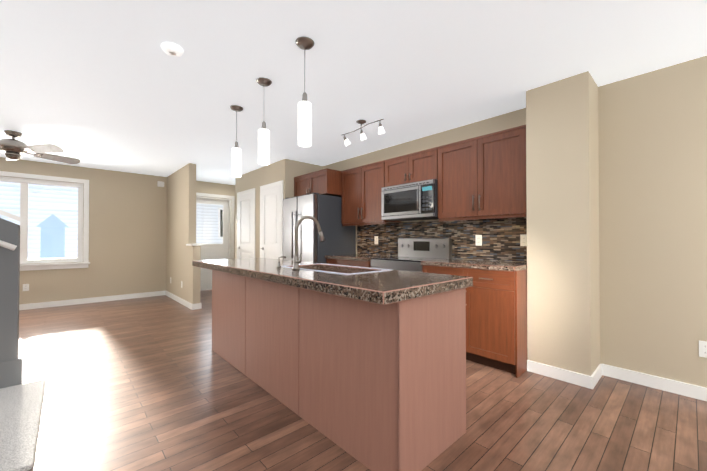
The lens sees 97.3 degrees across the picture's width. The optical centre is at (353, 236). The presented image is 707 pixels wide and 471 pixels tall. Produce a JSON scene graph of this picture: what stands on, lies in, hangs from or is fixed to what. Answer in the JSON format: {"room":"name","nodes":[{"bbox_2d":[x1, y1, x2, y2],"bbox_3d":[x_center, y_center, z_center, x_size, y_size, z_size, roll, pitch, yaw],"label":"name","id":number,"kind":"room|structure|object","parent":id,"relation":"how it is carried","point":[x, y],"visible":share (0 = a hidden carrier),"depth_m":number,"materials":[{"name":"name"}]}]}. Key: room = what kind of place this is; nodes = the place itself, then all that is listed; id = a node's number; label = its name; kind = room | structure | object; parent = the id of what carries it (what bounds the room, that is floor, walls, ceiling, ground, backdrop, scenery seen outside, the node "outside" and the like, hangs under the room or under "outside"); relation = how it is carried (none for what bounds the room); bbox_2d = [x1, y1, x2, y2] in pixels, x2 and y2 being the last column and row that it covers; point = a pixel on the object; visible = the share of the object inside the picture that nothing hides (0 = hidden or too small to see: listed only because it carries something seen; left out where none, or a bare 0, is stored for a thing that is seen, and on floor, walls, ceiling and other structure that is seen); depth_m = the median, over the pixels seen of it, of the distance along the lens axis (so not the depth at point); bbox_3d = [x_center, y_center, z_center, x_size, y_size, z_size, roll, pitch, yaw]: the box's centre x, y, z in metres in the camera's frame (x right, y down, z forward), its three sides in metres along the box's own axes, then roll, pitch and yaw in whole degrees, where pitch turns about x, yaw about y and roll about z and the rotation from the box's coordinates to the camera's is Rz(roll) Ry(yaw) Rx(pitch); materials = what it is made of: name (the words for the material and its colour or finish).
{"room":"kitchen","nodes":[
{"label":"kitchen","id":0,"kind":"room"},
{"bbox_2d":[0,218,19,361],"bbox_3d":[-3.473,-0.071,1.659,2.310,2.440,0.120,1,-1,-43],"label":"wall","id":1,"kind":"structure","parent":0,"point":[9,293],"depth_m":2.37,"materials":[{"name":"grey paint"}]},
{"bbox_2d":[0,209,29,388],"bbox_3d":[-3.436,-0.086,1.657,2.360,2.470,0.224,1,-1,-43],"label":"fireplace mantel","id":2,"kind":"object","parent":1,"relation":"attached to","point":[11,371],"visible":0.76,"depth_m":2.35,"materials":[{"name":"white wood"}]},
{"bbox_2d":[0,157,234,304],"bbox_3d":[-4.695,-0.029,5.782,7.300,2.440,0.160,1,-1,-43],"label":"wall","id":3,"kind":"structure","parent":0,"point":[127,229],"depth_m":5.86,"materials":[{"name":"beige paint"}]},
{"bbox_2d":[23,284,28,290],"bbox_3d":[-5.336,0.824,5.067,0.072,0.115,0.008,1,-1,-43],"label":"outlet","id":4,"kind":"object","parent":3,"relation":"attached to","point":[25,287],"visible":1,"depth_m":5.07,"materials":[{"name":"white plastic"}]},
{"bbox_2d":[0,171,89,270],"bbox_3d":[-5.400,-0.241,5.095,1.660,1.580,0.208,1,-1,-43],"label":"window","id":5,"kind":"structure","parent":3,"relation":"in","point":[81,260],"depth_m":5.29,"materials":[{"name":"white"}]},
{"bbox_2d":[19,291,164,309],"bbox_3d":[-5.529,1.136,4.882,4.530,0.092,0.015,1,-1,-43],"label":"baseboard","id":6,"kind":"structure","parent":3,"relation":"attached to","point":[157,293],"depth_m":5.57,"materials":[{"name":"white wood"}]},
{"bbox_2d":[157,181,163,186],"bbox_3d":[-3.936,-1.078,6.356,0.120,0.110,0.035,1,-1,-43],"label":"door chime","id":7,"kind":"object","parent":3,"relation":"attached to","point":[160,183],"visible":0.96,"depth_m":6.34,"materials":[{"name":"white plastic"}]},
{"bbox_2d":[196,192,234,290],"bbox_3d":[-3.278,0.117,7.069,1.080,2.175,0.176,1,-1,-43],"label":"entry door","id":8,"kind":"structure","parent":3,"relation":"in","point":[224,250],"depth_m":7.18,"materials":[{"name":"white wood"}]},
{"bbox_2d":[166,163,202,303],"bbox_3d":[-3.188,-0.029,5.781,0.185,2.440,1.885,1,-1,-43],"label":"wall","id":9,"kind":"structure","parent":0,"point":[183,249],"depth_m":5.52,"materials":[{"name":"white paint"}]},
{"bbox_2d":[165,291,195,309],"bbox_3d":[-3.221,1.145,5.730,0.045,0.092,1.835,1,-1,-43],"label":"baseboard","id":10,"kind":"structure","parent":9,"relation":"attached to","point":[191,306],"depth_m":5.51,"materials":[{"name":"white wood"}]},
{"bbox_2d":[196,303,201,308],"bbox_3d":[-3.155,1.146,5.811,0.040,0.092,1.865,1,-1,-43],"label":"baseboard","id":11,"kind":"structure","parent":9,"relation":"attached to","point":[199,305],"depth_m":5.12,"materials":[{"name":"white wood"}]},
{"bbox_2d":[235,159,291,258],"bbox_3d":[-1.731,-0.029,5.753,0.120,2.440,2.000,1,-1,-43],"label":"wall","id":12,"kind":"structure","parent":0,"point":[286,171],"depth_m":5.64,"materials":[{"name":"beige paint"}]},
{"bbox_2d":[237,188,254,258],"bbox_3d":[-2.113,0.145,6.018,0.074,2.098,0.806,1,-1,-43],"label":"closet door","id":13,"kind":"structure","parent":12,"relation":"in","point":[245,223],"depth_m":6.01,"materials":[{"name":"white wood"}]},
{"bbox_2d":[260,180,282,259],"bbox_3d":[-1.425,0.137,5.271,0.074,2.098,0.796,1,-1,-43],"label":"pantry door","id":14,"kind":"structure","parent":12,"relation":"in","point":[271,220],"depth_m":5.26,"materials":[{"name":"white wood"}]},
{"bbox_2d":[292,160,322,196],"bbox_3d":[-0.763,-0.033,5.367,0.780,2.440,0.120,1,-1,-43],"label":"wall","id":15,"kind":"structure","parent":0,"point":[299,168],"depth_m":5.20,"materials":[{"name":"beige paint"}]},
{"bbox_2d":[0,0,706,184],"bbox_3d":[-1.185,-1.348,1.986,7.500,0.120,11.200,1,-1,-43],"label":"ceiling","id":16,"kind":"structure","parent":0,"point":[106,84],"depth_m":2.34,"materials":[{"name":"white paint"}]},
{"bbox_2d":[0,130,79,163],"bbox_3d":[-4.157,-1.099,3.788,1.258,0.339,1.234,1,-1,-43],"label":"ceiling fan","id":17,"kind":"object","parent":16,"relation":"hanging from","point":[13,148],"visible":1,"depth_m":3.73,"materials":[{"name":"grey metal"}]},
{"bbox_2d":[161,42,183,56],"bbox_3d":[-1.232,-1.267,2.118,0.132,0.036,0.132,1,-1,-43],"label":"smoke detector","id":18,"kind":"object","parent":16,"relation":"attached to","point":[172,49],"visible":1,"depth_m":2.09,"materials":[{"name":"white plastic"}]},
{"bbox_2d":[230,105,242,176],"bbox_3d":[-1.155,-0.935,3.070,0.128,0.680,0.128,1,-1,-43],"label":"pendant light","id":19,"kind":"object","parent":16,"relation":"hanging from","point":[236,160],"visible":1,"depth_m":3.03,"materials":[{"name":"white glass"}]},
{"bbox_2d":[256,77,271,164],"bbox_3d":[-0.737,-0.941,2.558,0.128,0.680,0.128,1,-1,-43],"label":"pendant light","id":20,"kind":"object","parent":16,"relation":"hanging from","point":[263,145],"visible":1,"depth_m":2.52,"materials":[{"name":"white glass"}]},
{"bbox_2d":[295,36,314,146],"bbox_3d":[-0.322,-0.946,2.056,0.128,0.680,0.128,1,-1,-43],"label":"pendant light","id":21,"kind":"object","parent":16,"relation":"hanging from","point":[304,43],"visible":1,"depth_m":2.02,"materials":[{"name":"white glass"}]},
{"bbox_2d":[341,118,384,145],"bbox_3d":[0.092,-1.167,3.433,0.137,0.210,0.661,1,-1,-43],"label":"track spotlight","id":22,"kind":"object","parent":16,"relation":"attached to","point":[362,134],"visible":1,"depth_m":3.41,"materials":[{"name":"silver metal"}]},
{"bbox_2d":[19,289,706,470],"bbox_3d":[-1.185,1.212,1.960,7.500,0.120,11.200,1,-1,-43],"label":"floor","id":23,"kind":"structure","parent":0,"point":[155,383],"depth_m":2.02,"materials":[{"name":"brown wood"}]},
{"bbox_2d":[0,379,45,470],"bbox_3d":[-2.110,1.136,1.917,0.260,0.028,1.290,1,-1,-43],"label":"landing","id":24,"kind":"object","parent":23,"relation":"on","point":[20,409],"visible":0.98,"depth_m":1.87,"materials":[{"name":"beige carpet"}]},
{"bbox_2d":[283,193,355,262],"bbox_3d":[-0.566,0.283,4.851,0.858,1.797,0.850,1,-1,-43],"label":"fridge","id":25,"kind":"object","parent":23,"relation":"on","point":[325,211],"visible":0.52,"depth_m":4.52,"materials":[{"name":"grey metal"}]},
{"bbox_2d":[192,258,472,470],"bbox_3d":[-0.498,0.698,2.557,0.794,0.920,2.700,1,-1,-43],"label":"kitchen island","id":26,"kind":"object","parent":23,"relation":"on","point":[365,366],"visible":0.98,"depth_m":1.71,"materials":[{"name":"brown wood"}]},
{"bbox_2d":[276,256,285,267],"bbox_3d":[-0.573,0.197,2.466,0.079,0.088,0.036,1,-1,-43],"label":"soap dispenser","id":27,"kind":"object","parent":26,"relation":"on","point":[278,265],"visible":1,"depth_m":2.45,"materials":[{"name":"silver metal"}]},
{"bbox_2d":[292,215,324,269],"bbox_3d":[-0.315,0.039,2.329,0.288,0.401,0.107,1,-1,-43],"label":"faucet","id":28,"kind":"object","parent":26,"relation":"on","point":[297,261],"visible":1,"depth_m":2.26,"materials":[{"name":"silver metal"}]},
{"bbox_2d":[325,254,393,267],"bbox_3d":[0.112,0.718,4.298,0.646,0.913,0.844,1,-1,-43],"label":"base cabinet","id":29,"kind":"object","parent":23,"relation":"on","point":[361,260],"visible":0.17,"depth_m":4.12,"materials":[{"name":"brown wood"}]},
{"bbox_2d":[371,238,451,271],"bbox_3d":[0.656,0.593,3.693,0.661,1.155,0.755,1,-1,-43],"label":"range","id":30,"kind":"object","parent":23,"relation":"on","point":[413,253],"visible":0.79,"depth_m":3.70,"materials":[{"name":"silver metal"}]},
{"bbox_2d":[421,259,526,377],"bbox_3d":[1.234,0.706,3.080,0.646,0.915,0.916,1,-1,-43],"label":"base cabinet","id":31,"kind":"object","parent":23,"relation":"on","point":[496,315],"visible":0.58,"depth_m":2.70,"materials":[{"name":"brown wood"}]},
{"bbox_2d":[323,56,706,387],"bbox_3d":[2.105,-0.060,2.726,0.140,2.440,7.650,1,-1,-43],"label":"wall","id":32,"kind":"structure","parent":0,"point":[652,130],"depth_m":2.41,"materials":[{"name":"beige paint"}]},
{"bbox_2d":[294,168,341,196],"bbox_3d":[-0.468,-0.796,4.953,0.630,0.357,0.879,1,-1,-43],"label":"upper cabinet","id":33,"kind":"object","parent":32,"relation":"attached to","point":[326,181],"visible":0.75,"depth_m":4.61,"materials":[{"name":"brown wood"}]},
{"bbox_2d":[341,160,400,225],"bbox_3d":[0.217,-0.571,4.403,0.366,0.817,0.844,1,-1,-43],"label":"upper cabinet","id":34,"kind":"object","parent":32,"relation":"attached to","point":[363,185],"visible":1,"depth_m":4.27,"materials":[{"name":"brown wood"}]},
{"bbox_2d":[384,147,437,186],"bbox_3d":[0.768,-0.810,3.808,0.366,0.352,0.769,1,-1,-43],"label":"upper cabinet","id":35,"kind":"object","parent":32,"relation":"attached to","point":[415,167],"visible":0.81,"depth_m":3.67,"materials":[{"name":"brown wood"}]},
{"bbox_2d":[381,179,438,220],"bbox_3d":[0.738,-0.422,3.776,0.446,0.415,0.765,1,-1,-43],"label":"microwave","id":36,"kind":"object","parent":35,"relation":"attached to","point":[415,201],"visible":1,"depth_m":3.62,"materials":[{"name":"grey metal"}]},
{"bbox_2d":[357,217,526,261],"bbox_3d":[0.921,0.028,3.899,0.010,0.455,2.540,1,-1,-43],"label":"tile backsplash","id":37,"kind":"structure","parent":32,"relation":"attached to","point":[500,239],"depth_m":3.54,"materials":[{"name":"tile"}]},
{"bbox_2d":[374,236,377,243],"bbox_3d":[0.331,0.048,4.525,0.008,0.115,0.072,1,-1,-43],"label":"outlet","id":38,"kind":"object","parent":37,"relation":"attached to","point":[375,239],"visible":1,"depth_m":4.53,"materials":[{"name":"white plastic"}]},
{"bbox_2d":[475,235,481,245],"bbox_3d":[1.368,0.037,3.400,0.008,0.115,0.072,1,-1,-43],"label":"outlet","id":39,"kind":"object","parent":37,"relation":"attached to","point":[478,240],"visible":1,"depth_m":3.40,"materials":[{"name":"white plastic"}]},
{"bbox_2d":[520,234,526,245],"bbox_3d":[1.680,0.034,3.061,0.008,0.115,0.072,1,-1,-43],"label":"outlet","id":40,"kind":"object","parent":37,"relation":"attached to","point":[523,239],"visible":0.92,"depth_m":3.06,"materials":[{"name":"white plastic"}]},
{"bbox_2d":[437,125,526,220],"bbox_3d":[1.337,-0.584,3.187,0.366,0.817,0.900,1,-1,-43],"label":"upper cabinet","id":41,"kind":"object","parent":32,"relation":"attached to","point":[482,177],"visible":1,"depth_m":3.04,"materials":[{"name":"brown wood"}]},
{"bbox_2d":[603,364,706,400],"bbox_3d":[3.307,1.100,1.296,0.015,0.092,3.615,1,-1,-43],"label":"baseboard","id":42,"kind":"structure","parent":32,"relation":"attached to","point":[656,382],"depth_m":2.36,"materials":[{"name":"white wood"}]},
{"bbox_2d":[699,340,706,357],"bbox_3d":[2.487,0.795,2.192,0.008,0.115,0.072,1,-1,-43],"label":"outlet","id":43,"kind":"object","parent":32,"relation":"attached to","point":[702,348],"visible":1,"depth_m":2.20,"materials":[{"name":"white plastic"}]},
{"bbox_2d":[526,71,599,375],"bbox_3d":[1.800,-0.060,2.680,0.370,2.440,0.445,1,-1,-43],"label":"wall","id":44,"kind":"structure","parent":0,"point":[563,260],"depth_m":2.53,"materials":[{"name":"beige paint"}]},
{"bbox_2d":[527,360,594,388],"bbox_3d":[1.664,1.112,2.532,0.015,0.092,0.460,1,-1,-43],"label":"baseboard","id":45,"kind":"structure","parent":44,"relation":"attached to","point":[583,380],"depth_m":2.50,"materials":[{"name":"white wood"}]},
{"bbox_2d":[592,364,603,384],"bbox_3d":[1.942,1.112,2.485,0.330,0.092,0.015,1,-1,-43],"label":"baseboard","id":46,"kind":"structure","parent":44,"relation":"attached to","point":[599,371],"depth_m":2.51,"materials":[{"name":"white wood"}]},
{"label":"outside","id":47,"kind":"structure","parent":0,"visible":0},
{"bbox_3d":[-22.895,1.996,24.850,80.000,0.020,52.300,1,-1,-43],"label":"ground","id":48,"kind":"structure","parent":47,"visible":0},
{"bbox_2d":[0,182,77,258],"bbox_3d":[-14.235,-2.717,9.965,12.100,9.098,8.600,1,-1,-43],"label":"house","id":49,"kind":"structure","parent":48,"relation":"on","point":[51,199],"depth_m":9.16,"materials":[{"name":"white"}]},
{"bbox_2d":[37,214,68,258],"bbox_3d":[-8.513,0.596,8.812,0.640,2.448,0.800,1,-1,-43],"label":"shed","id":50,"kind":"object","parent":48,"relation":"on","point":[56,233],"depth_m":8.58,"materials":[{"name":"blue"}]},
{"bbox_2d":[196,203,222,243],"bbox_3d":[-6.763,-2.186,17.864,8.400,8.198,9.100,1,-1,-43],"label":"house","id":51,"kind":"structure","parent":48,"relation":"on","point":[212,214],"depth_m":12.83,"materials":[{"name":"grey"}]}
]}

